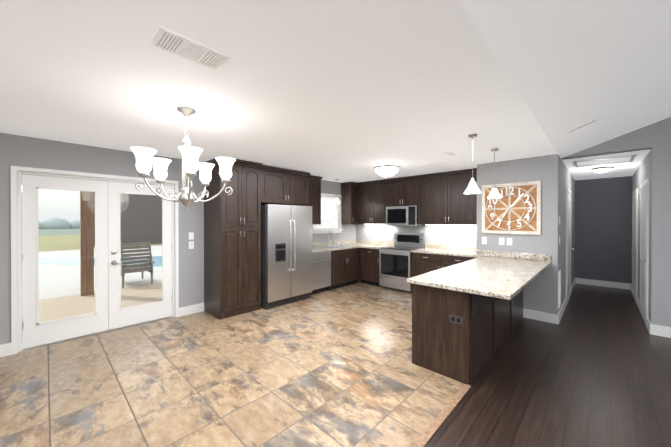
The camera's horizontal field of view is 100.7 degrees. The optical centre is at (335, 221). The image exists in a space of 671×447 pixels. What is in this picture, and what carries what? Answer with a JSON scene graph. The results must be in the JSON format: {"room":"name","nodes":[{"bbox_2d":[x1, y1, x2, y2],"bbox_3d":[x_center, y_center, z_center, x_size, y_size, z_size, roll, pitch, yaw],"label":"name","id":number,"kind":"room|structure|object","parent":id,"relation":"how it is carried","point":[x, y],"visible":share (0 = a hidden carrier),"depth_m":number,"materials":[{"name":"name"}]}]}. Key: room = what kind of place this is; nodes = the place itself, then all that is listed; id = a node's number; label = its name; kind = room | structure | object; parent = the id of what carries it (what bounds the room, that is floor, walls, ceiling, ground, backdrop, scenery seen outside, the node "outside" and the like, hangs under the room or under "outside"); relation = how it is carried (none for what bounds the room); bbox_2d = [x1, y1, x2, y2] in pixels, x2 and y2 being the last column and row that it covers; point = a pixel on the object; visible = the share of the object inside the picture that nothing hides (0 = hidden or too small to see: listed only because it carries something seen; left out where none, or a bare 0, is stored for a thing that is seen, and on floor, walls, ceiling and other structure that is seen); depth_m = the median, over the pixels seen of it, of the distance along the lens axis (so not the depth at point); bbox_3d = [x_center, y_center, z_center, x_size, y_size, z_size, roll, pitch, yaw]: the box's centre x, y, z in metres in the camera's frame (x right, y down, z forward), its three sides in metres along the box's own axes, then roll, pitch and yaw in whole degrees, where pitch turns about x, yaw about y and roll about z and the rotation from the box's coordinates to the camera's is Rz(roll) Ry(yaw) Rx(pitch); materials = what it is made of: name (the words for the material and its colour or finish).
{"room":"kitchen","nodes":[
{"label":"kitchen","id":0,"kind":"room"},
{"bbox_2d":[0,133,355,344],"bbox_3d":[-2.642,0.252,4.350,0.150,2.500,9.415,0,0,44],"label":"wall","id":1,"kind":"structure","parent":0,"point":[15,150],"depth_m":3.70,"materials":[{"name":"grey paint"}]},
{"bbox_2d":[17,171,174,351],"bbox_3d":[-3.115,0.454,3.804,0.123,2.098,1.636,0,0,44],"label":"french door","id":2,"kind":"structure","parent":1,"relation":"attached to","point":[109,314],"depth_m":3.71,"materials":[{"name":"white wood"}]},
{"bbox_2d":[0,166,203,356],"bbox_3d":[-4.014,0.436,2.795,0.018,2.142,5.208,0,0,44],"label":"baseboard","id":3,"kind":"structure","parent":1,"relation":"attached to","point":[7,349],"depth_m":3.18,"materials":[{"name":"white wood"}]},
{"bbox_2d":[189,232,193,239],"bbox_3d":[-2.355,0.230,4.535,0.009,0.120,0.075,0,0,44],"label":"switch plate","id":4,"kind":"object","parent":1,"relation":"attached to","point":[191,234],"depth_m":4.54,"materials":[{"name":"white plastic"}]},
{"bbox_2d":[189,241,193,248],"bbox_3d":[-2.355,0.380,4.536,0.007,0.120,0.075,0,0,44],"label":"switch plate","id":5,"kind":"object","parent":1,"relation":"attached to","point":[191,244],"depth_m":4.54,"materials":[{"name":"white plastic"}]},
{"bbox_2d":[261,165,308,204],"bbox_3d":[-1.136,-0.633,5.363,0.620,0.600,1.075,0,0,44],"label":"upper cabinet","id":6,"kind":"object","parent":1,"relation":"attached to","point":[278,186],"depth_m":5.11,"materials":[{"name":"brown wood"}]},
{"bbox_2d":[296,177,320,223],"bbox_3d":[-0.654,-0.447,6.062,0.350,1.003,0.600,0,0,44],"label":"upper cabinet","id":7,"kind":"object","parent":1,"relation":"attached to","point":[314,182],"depth_m":6.04,"materials":[{"name":"brown wood"}]},
{"bbox_2d":[314,196,338,229],"bbox_3d":[-0.244,-0.219,6.819,0.099,0.816,0.896,0,0,44],"label":"kitchen window","id":8,"kind":"structure","parent":1,"relation":"in","point":[328,224],"depth_m":6.92,"materials":[{"name":"white"}]},
{"bbox_2d":[312,193,342,233],"bbox_3d":[-0.190,-0.203,6.767,0.050,0.970,1.060,0,0,44],"label":"window frame","id":9,"kind":"structure","parent":1,"relation":"attached to","point":[340,229],"depth_m":6.90,"materials":[{"name":"white wood"}]},
{"bbox_2d":[341,182,356,223],"bbox_3d":[0.387,-0.451,7.107,0.410,1.003,0.279,0,0,44],"label":"upper cabinet","id":10,"kind":"object","parent":1,"relation":"attached to","point":[348,192],"depth_m":7.00,"materials":[{"name":"brown wood"}]},
{"bbox_2d":[0,283,519,446],"bbox_3d":[-1.265,1.537,2.934,4.105,0.060,9.565,0,0,44],"label":"floor","id":11,"kind":"structure","parent":0,"point":[336,367],"depth_m":2.59,"materials":[{"name":"beige tile"}]},
{"bbox_2d":[203,156,261,319],"bbox_3d":[-1.737,0.252,4.695,0.679,2.495,0.725,0,0,44],"label":"pantry cabinet","id":12,"kind":"object","parent":11,"relation":"on","point":[232,254],"visible":0.96,"depth_m":4.47,"materials":[{"name":"brown wood"}]},
{"bbox_2d":[260,204,311,307],"bbox_3d":[-1.040,0.587,5.283,0.817,1.780,1.005,0,0,44],"label":"fridge","id":13,"kind":"object","parent":11,"relation":"on","point":[286,253],"visible":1,"depth_m":4.95,"materials":[{"name":"grey metal"}]},
{"bbox_2d":[310,251,330,294],"bbox_3d":[-0.512,1.062,5.966,0.689,0.866,0.602,0,0,44],"label":"dishwasher","id":14,"kind":"object","parent":11,"relation":"on","point":[321,271],"visible":0.56,"depth_m":5.77,"materials":[{"name":"grey metal"}]},
{"bbox_2d":[336,248,361,283],"bbox_3d":[0.553,1.056,7.119,0.640,0.868,0.699,0,0,44],"label":"base cabinet","id":15,"kind":"object","parent":11,"relation":"on","point":[345,267],"depth_m":6.41,"materials":[{"name":"brown wood"}]},
{"bbox_2d":[312,239,359,252],"bbox_3d":[0.031,0.550,6.536,0.690,0.140,2.260,0,0,44],"label":"countertop","id":16,"kind":"structure","parent":15,"relation":"on","point":[316,247],"depth_m":6.61,"materials":[{"name":"stone"}]},
{"bbox_2d":[328,229,335,245],"bbox_3d":[-0.031,0.379,6.760,0.229,0.400,0.267,0,0,44],"label":"faucet","id":17,"kind":"object","parent":16,"relation":"on","point":[328,237],"visible":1,"depth_m":6.73,"materials":[{"name":"silver metal"}]},
{"bbox_2d":[324,245,347,247],"bbox_3d":[0.018,0.687,6.568,0.426,0.206,0.756,0,0,44],"label":"sink","id":18,"kind":"object","parent":16,"relation":"in","point":[336,246],"visible":0.08,"depth_m":6.85,"materials":[{"name":"silver metal"}]},
{"bbox_2d":[360,248,379,286],"bbox_3d":[1.016,1.058,6.716,0.581,0.868,0.640,0,0,44],"label":"base cabinet","id":19,"kind":"object","parent":11,"relation":"on","point":[369,258],"depth_m":6.49,"materials":[{"name":"brown wood"}]},
{"bbox_2d":[360,240,393,248],"bbox_3d":[1.018,0.550,6.682,0.536,0.140,0.684,0,0,44],"label":"countertop","id":20,"kind":"structure","parent":19,"relation":"on","point":[370,244],"depth_m":6.91,"materials":[{"name":"stone"}]},
{"bbox_2d":[379,233,424,292],"bbox_3d":[1.474,0.864,6.211,0.764,1.200,0.735,0,0,44],"label":"range","id":21,"kind":"object","parent":11,"relation":"on","point":[395,266],"visible":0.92,"depth_m":6.07,"materials":[{"name":"grey metal"}]},
{"bbox_2d":[412,252,447,276],"bbox_3d":[2.039,1.062,5.738,0.693,0.868,0.640,0,0,44],"label":"base cabinet","id":22,"kind":"object","parent":11,"relation":"on","point":[422,263],"depth_m":5.54,"materials":[{"name":"brown wood"}]},
{"bbox_2d":[410,243,486,254],"bbox_3d":[2.263,0.555,5.491,1.358,0.140,0.684,0,0,44],"label":"countertop","id":23,"kind":"structure","parent":22,"relation":"on","point":[439,249],"depth_m":5.67,"materials":[{"name":"stone"}]},
{"bbox_2d":[412,384,470,446],"bbox_3d":[-0.871,1.514,0.374,0.055,0.007,6.050,0,0,44],"label":"floor transition strip","id":24,"kind":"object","parent":11,"relation":"on","point":[430,431],"depth_m":2.12,"materials":[{"name":"beige wood"}]},
{"bbox_2d":[444,255,474,267],"bbox_3d":[2.453,1.063,5.343,0.692,0.868,0.640,0,0,44],"label":"base cabinet","id":25,"kind":"object","parent":11,"relation":"on","point":[448,260],"depth_m":5.15,"materials":[{"name":"brown wood"}]},
{"bbox_2d":[412,283,522,384],"bbox_3d":[1.975,1.070,3.580,0.819,0.868,2.517,0,0,44],"label":"base cabinet","id":26,"kind":"object","parent":11,"relation":"on","point":[459,336],"visible":0.67,"depth_m":2.78,"materials":[{"name":"brown wood"}]},
{"bbox_2d":[407,250,551,299],"bbox_3d":[1.975,0.562,3.521,0.949,0.140,2.599,0,0,44],"label":"countertop","id":27,"kind":"structure","parent":26,"relation":"on","point":[504,275],"depth_m":3.13,"materials":[{"name":"stone"}]},
{"bbox_2d":[0,0,670,182],"bbox_3d":[1.925,-1.941,1.969,10.030,1.927,12.600,0,0,44],"label":"ceiling","id":28,"kind":"structure","parent":0,"point":[342,91],"depth_m":2.00,"materials":[{"name":"white paint"}]},
{"bbox_2d":[130,107,235,210],"bbox_3d":[-1.331,-0.541,2.442,0.796,0.900,0.782,0,0,44],"label":"chandelier","id":29,"kind":"object","parent":28,"relation":"hanging from","point":[146,160],"visible":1,"depth_m":2.44,"materials":[{"name":"white glass"}]},
{"bbox_2d":[149,26,230,70],"bbox_3d":[-0.829,-0.985,1.604,0.205,0.010,0.375,0,0,44],"label":"ceiling vent","id":30,"kind":"object","parent":28,"relation":"in","point":[189,49],"visible":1,"depth_m":1.58,"materials":[{"name":"white plastic"}]},
{"bbox_2d":[333,179,339,203],"bbox_3d":[0.029,-0.723,6.552,0.184,0.570,0.181,0,0,44],"label":"light","id":31,"kind":"object","parent":28,"relation":"hanging from","point":[336,201],"visible":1,"depth_m":6.52,"materials":[{"name":"white glass"}]},
{"bbox_2d":[374,163,399,178],"bbox_3d":[0.883,-0.871,4.783,0.448,0.260,0.448,0,0,44],"label":"kitchen ceiling light","id":32,"kind":"object","parent":28,"relation":"attached to","point":[386,170],"visible":1,"depth_m":4.65,"materials":[{"name":"white glass"}]},
{"bbox_2d":[464,134,480,193],"bbox_3d":[1.569,-0.662,3.179,0.184,0.665,0.181,0,0,44],"label":"pendant light","id":33,"kind":"object","parent":28,"relation":"hanging from","point":[472,188],"visible":1,"depth_m":3.16,"materials":[{"name":"white glass"}]},
{"bbox_2d":[487,148,501,197],"bbox_3d":[2.185,-0.664,3.815,0.184,0.665,0.181,0,0,44],"label":"pendant light","id":34,"kind":"object","parent":28,"relation":"hanging from","point":[494,192],"visible":1,"depth_m":3.79,"materials":[{"name":"white glass"}]},
{"bbox_2d":[568,118,597,132],"bbox_3d":[2.811,-1.090,3.160,0.250,0.089,0.110,0,0,44],"label":"ceiling vent","id":35,"kind":"object","parent":28,"relation":"in","point":[583,125],"visible":1,"depth_m":3.15,"materials":[{"name":"white plastic"}]},
{"bbox_2d":[591,166,613,172],"bbox_3d":[4.959,-0.960,5.159,0.310,0.085,0.310,0,0,44],"label":"light","id":36,"kind":"object","parent":28,"relation":"attached to","point":[603,169],"visible":1,"depth_m":5.08,"materials":[{"name":"white glass"}]},
{"bbox_2d":[356,224,475,245],"bbox_3d":[1.796,0.243,6.516,3.270,2.500,0.150,0,0,44],"label":"wall","id":37,"kind":"structure","parent":0,"point":[450,234],"depth_m":6.14,"materials":[{"name":"white tile"}]},
{"bbox_2d":[357,181,388,223],"bbox_3d":[1.013,-0.450,6.887,0.959,1.003,0.390,0,0,44],"label":"upper cabinet","id":38,"kind":"object","parent":37,"relation":"attached to","point":[372,197],"depth_m":6.78,"materials":[{"name":"brown wood"}]},
{"bbox_2d":[389,177,416,206],"bbox_3d":[1.608,-0.651,6.345,0.770,0.598,0.350,0,0,44],"label":"upper cabinet","id":39,"kind":"object","parent":37,"relation":"attached to","point":[403,192],"depth_m":6.19,"materials":[{"name":"brown wood"}]},
{"bbox_2d":[386,206,424,225],"bbox_3d":[1.567,-0.133,6.304,0.762,0.432,0.467,0,0,44],"label":"over-the-range microwave","id":40,"kind":"object","parent":39,"relation":"attached to","point":[401,215],"visible":0.94,"depth_m":6.13,"materials":[{"name":"grey metal"}]},
{"bbox_2d":[413,173,452,224],"bbox_3d":[2.116,-0.446,5.860,0.755,1.003,0.350,0,0,44],"label":"upper cabinet","id":41,"kind":"object","parent":37,"relation":"attached to","point":[441,198],"depth_m":5.68,"materials":[{"name":"brown wood"}]},
{"bbox_2d":[453,169,476,224],"bbox_3d":[2.553,-0.445,5.442,0.694,1.003,0.350,0,0,44],"label":"upper cabinet","id":42,"kind":"object","parent":37,"relation":"attached to","point":[464,205],"depth_m":5.30,"materials":[{"name":"brown wood"}]},
{"bbox_2d":[476,154,559,314],"bbox_3d":[2.867,0.251,4.467,1.110,2.500,0.002,0,0,44],"label":"wall","id":43,"kind":"structure","parent":0,"point":[541,294],"depth_m":4.25,"materials":[{"name":"grey paint"}]},
{"bbox_2d":[482,237,486,243],"bbox_3d":[2.549,0.319,4.765,0.075,0.120,0.009,0,0,44],"label":"switch plate","id":44,"kind":"object","parent":43,"relation":"attached to","point":[484,240],"depth_m":4.76,"materials":[{"name":"white plastic"}]},
{"bbox_2d":[499,238,503,244],"bbox_3d":[2.741,0.320,4.582,0.075,0.120,0.009,0,0,44],"label":"switch plate","id":45,"kind":"object","parent":43,"relation":"attached to","point":[501,240],"depth_m":4.58,"materials":[{"name":"white plastic"}]},
{"bbox_2d":[507,238,511,244],"bbox_3d":[2.821,0.320,4.506,0.075,0.120,0.007,0,0,44],"label":"switch plate","id":46,"kind":"object","parent":43,"relation":"attached to","point":[509,240],"depth_m":4.50,"materials":[{"name":"white plastic"}]},
{"bbox_2d":[482,181,540,234],"bbox_3d":[2.806,-0.214,4.481,0.820,0.820,0.059,0,0,44],"label":"wall clock","id":47,"kind":"object","parent":43,"relation":"attached to","point":[507,208],"visible":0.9,"depth_m":4.44,"materials":[{"name":"brown wood"}]},
{"bbox_2d":[506,186,513,194],"bbox_3d":[2.801,-0.500,4.458,0.118,0.131,0.008,0,0,44],"label":"clock numeral","id":48,"kind":"object","parent":47,"relation":"attached to","point":[511,193],"visible":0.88,"depth_m":4.44,"materials":[{"name":"white"}]},
{"bbox_2d":[523,309,559,323],"bbox_3d":[3.110,1.435,4.228,0.423,0.135,0.016,0,0,44],"label":"baseboard","id":49,"kind":"structure","parent":43,"relation":"attached to","point":[531,314],"depth_m":4.21,"materials":[{"name":"white wood"}]},
{"bbox_2d":[558,270,560,308],"bbox_3d":[3.409,1.022,4.229,0.010,0.550,0.260,0,0,44],"label":"air vent","id":50,"kind":"object","parent":43,"relation":"in","point":[559,288],"visible":1,"depth_m":4.22,"materials":[{"name":"white plastic"}]},
{"bbox_2d":[424,283,670,446],"bbox_3d":[3.408,1.546,0.564,5.925,0.060,12.600,0,0,44],"label":"floor","id":51,"kind":"structure","parent":0,"point":[592,368],"depth_m":2.54,"materials":[{"name":"brown wood"}]},
{"bbox_2d":[576,278,627,288],"bbox_3d":[6.167,1.426,6.424,0.900,0.135,0.016,0,0,44],"label":"baseboard","id":52,"kind":"structure","parent":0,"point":[619,285],"depth_m":6.43,"materials":[{"name":"white"}]},
{"bbox_2d":[560,117,670,326],"bbox_3d":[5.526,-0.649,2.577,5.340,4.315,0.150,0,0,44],"label":"wall","id":53,"kind":"structure","parent":0,"point":[601,226],"depth_m":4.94,"materials":[{"name":"grey paint"}]},
{"bbox_2d":[558,187,575,319],"bbox_3d":[4.549,0.437,5.408,0.020,2.120,3.716,0,0,44],"label":"baseboard","id":54,"kind":"structure","parent":53,"relation":"attached to","point":[562,309],"depth_m":5.01,"materials":[{"name":"white wood"}]},
{"bbox_2d":[567,193,573,294],"bbox_3d":[4.506,0.468,5.322,0.076,2.038,0.796,0,0,44],"label":"hall door","id":55,"kind":"structure","parent":53,"relation":"in","point":[569,240],"depth_m":5.38,"materials":[{"name":"white wood"}]},
{"bbox_2d":[631,193,635,292],"bbox_3d":[5.862,0.468,5.478,0.076,2.038,0.796,0,0,44],"label":"hall door","id":56,"kind":"structure","parent":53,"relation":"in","point":[633,250],"depth_m":5.46,"materials":[{"name":"white wood"}]},
{"bbox_2d":[628,179,649,328],"bbox_3d":[5.364,0.439,4.916,0.020,2.120,3.300,0,0,44],"label":"baseboard","id":57,"kind":"structure","parent":53,"relation":"attached to","point":[630,286],"depth_m":4.60,"materials":[{"name":"white wood"}]},
{"bbox_2d":[640,185,645,313],"bbox_3d":[4.756,0.472,4.322,0.076,2.038,0.796,0,0,44],"label":"hall door","id":58,"kind":"structure","parent":53,"relation":"in","point":[643,247],"depth_m":4.29,"materials":[{"name":"white wood"}]},
{"bbox_2d":[648,322,670,337],"bbox_3d":[5.795,1.442,2.213,4.376,0.135,0.016,0,0,44],"label":"baseboard","id":59,"kind":"structure","parent":53,"relation":"attached to","point":[658,330],"depth_m":3.66,"materials":[{"name":"white wood"}]},
{"label":"outside","id":60,"kind":"structure","parent":0,"visible":0},
{"bbox_2d":[38,225,322,251],"bbox_3d":[-36.118,1.729,34.570,89.999,0.205,240.000,0,0,44],"label":"lawn","id":61,"kind":"structure","parent":60,"point":[70,239],"depth_m":26.16,"materials":[{"name":"green plant"}]},
{"bbox_2d":[39,283,161,322],"bbox_3d":[-3.302,1.635,5.945,2.999,0.200,20.000,0,0,44],"label":"patio slab","id":62,"kind":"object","parent":61,"relation":"on","point":[78,300],"depth_m":5.30,"materials":[{"name":"beige concrete"}]},
{"bbox_2d":[80,191,93,295],"bbox_3d":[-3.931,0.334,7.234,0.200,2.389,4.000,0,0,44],"label":"post","id":63,"kind":"object","parent":62,"relation":"on","point":[86,214],"depth_m":5.79,"materials":[{"name":"brown wood"}]},
{"bbox_2d":[39,245,161,299],"bbox_3d":[-10.285,1.624,9.857,12.498,0.190,28.000,0,0,44],"label":"pool deck","id":64,"kind":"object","parent":61,"relation":"on","point":[53,269],"depth_m":7.82,"materials":[{"name":"grey concrete"}]},
{"bbox_2d":[39,256,161,266],"bbox_3d":[-9.695,1.518,11.369,10.100,0.009,8.600,0,0,44],"label":"pool water","id":65,"kind":"structure","parent":64,"relation":"on","point":[76,262],"depth_m":10.63,"materials":[{"name":"blue liquid"}]},
{"bbox_2d":[121,240,154,287],"bbox_3d":[-5.066,1.003,6.969,1.130,1.076,0.645,0,0,44],"label":"chair","id":66,"kind":"object","parent":64,"relation":"on","point":[143,265],"depth_m":6.74,"materials":[{"name":"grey wood"}]},
{"bbox_2d":[94,192,161,245],"bbox_3d":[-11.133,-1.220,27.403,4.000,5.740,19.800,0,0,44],"label":"wall","id":67,"kind":"structure","parent":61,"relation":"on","point":[129,223],"depth_m":20.85,"materials":[{"name":"grey paint"}]},
{"bbox_2d":[38,217,334,228],"bbox_3d":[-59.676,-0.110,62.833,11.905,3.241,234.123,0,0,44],"label":"tree","id":68,"kind":"object","parent":61,"relation":"on","point":[56,223],"depth_m":59.90,"materials":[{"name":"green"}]}
]}

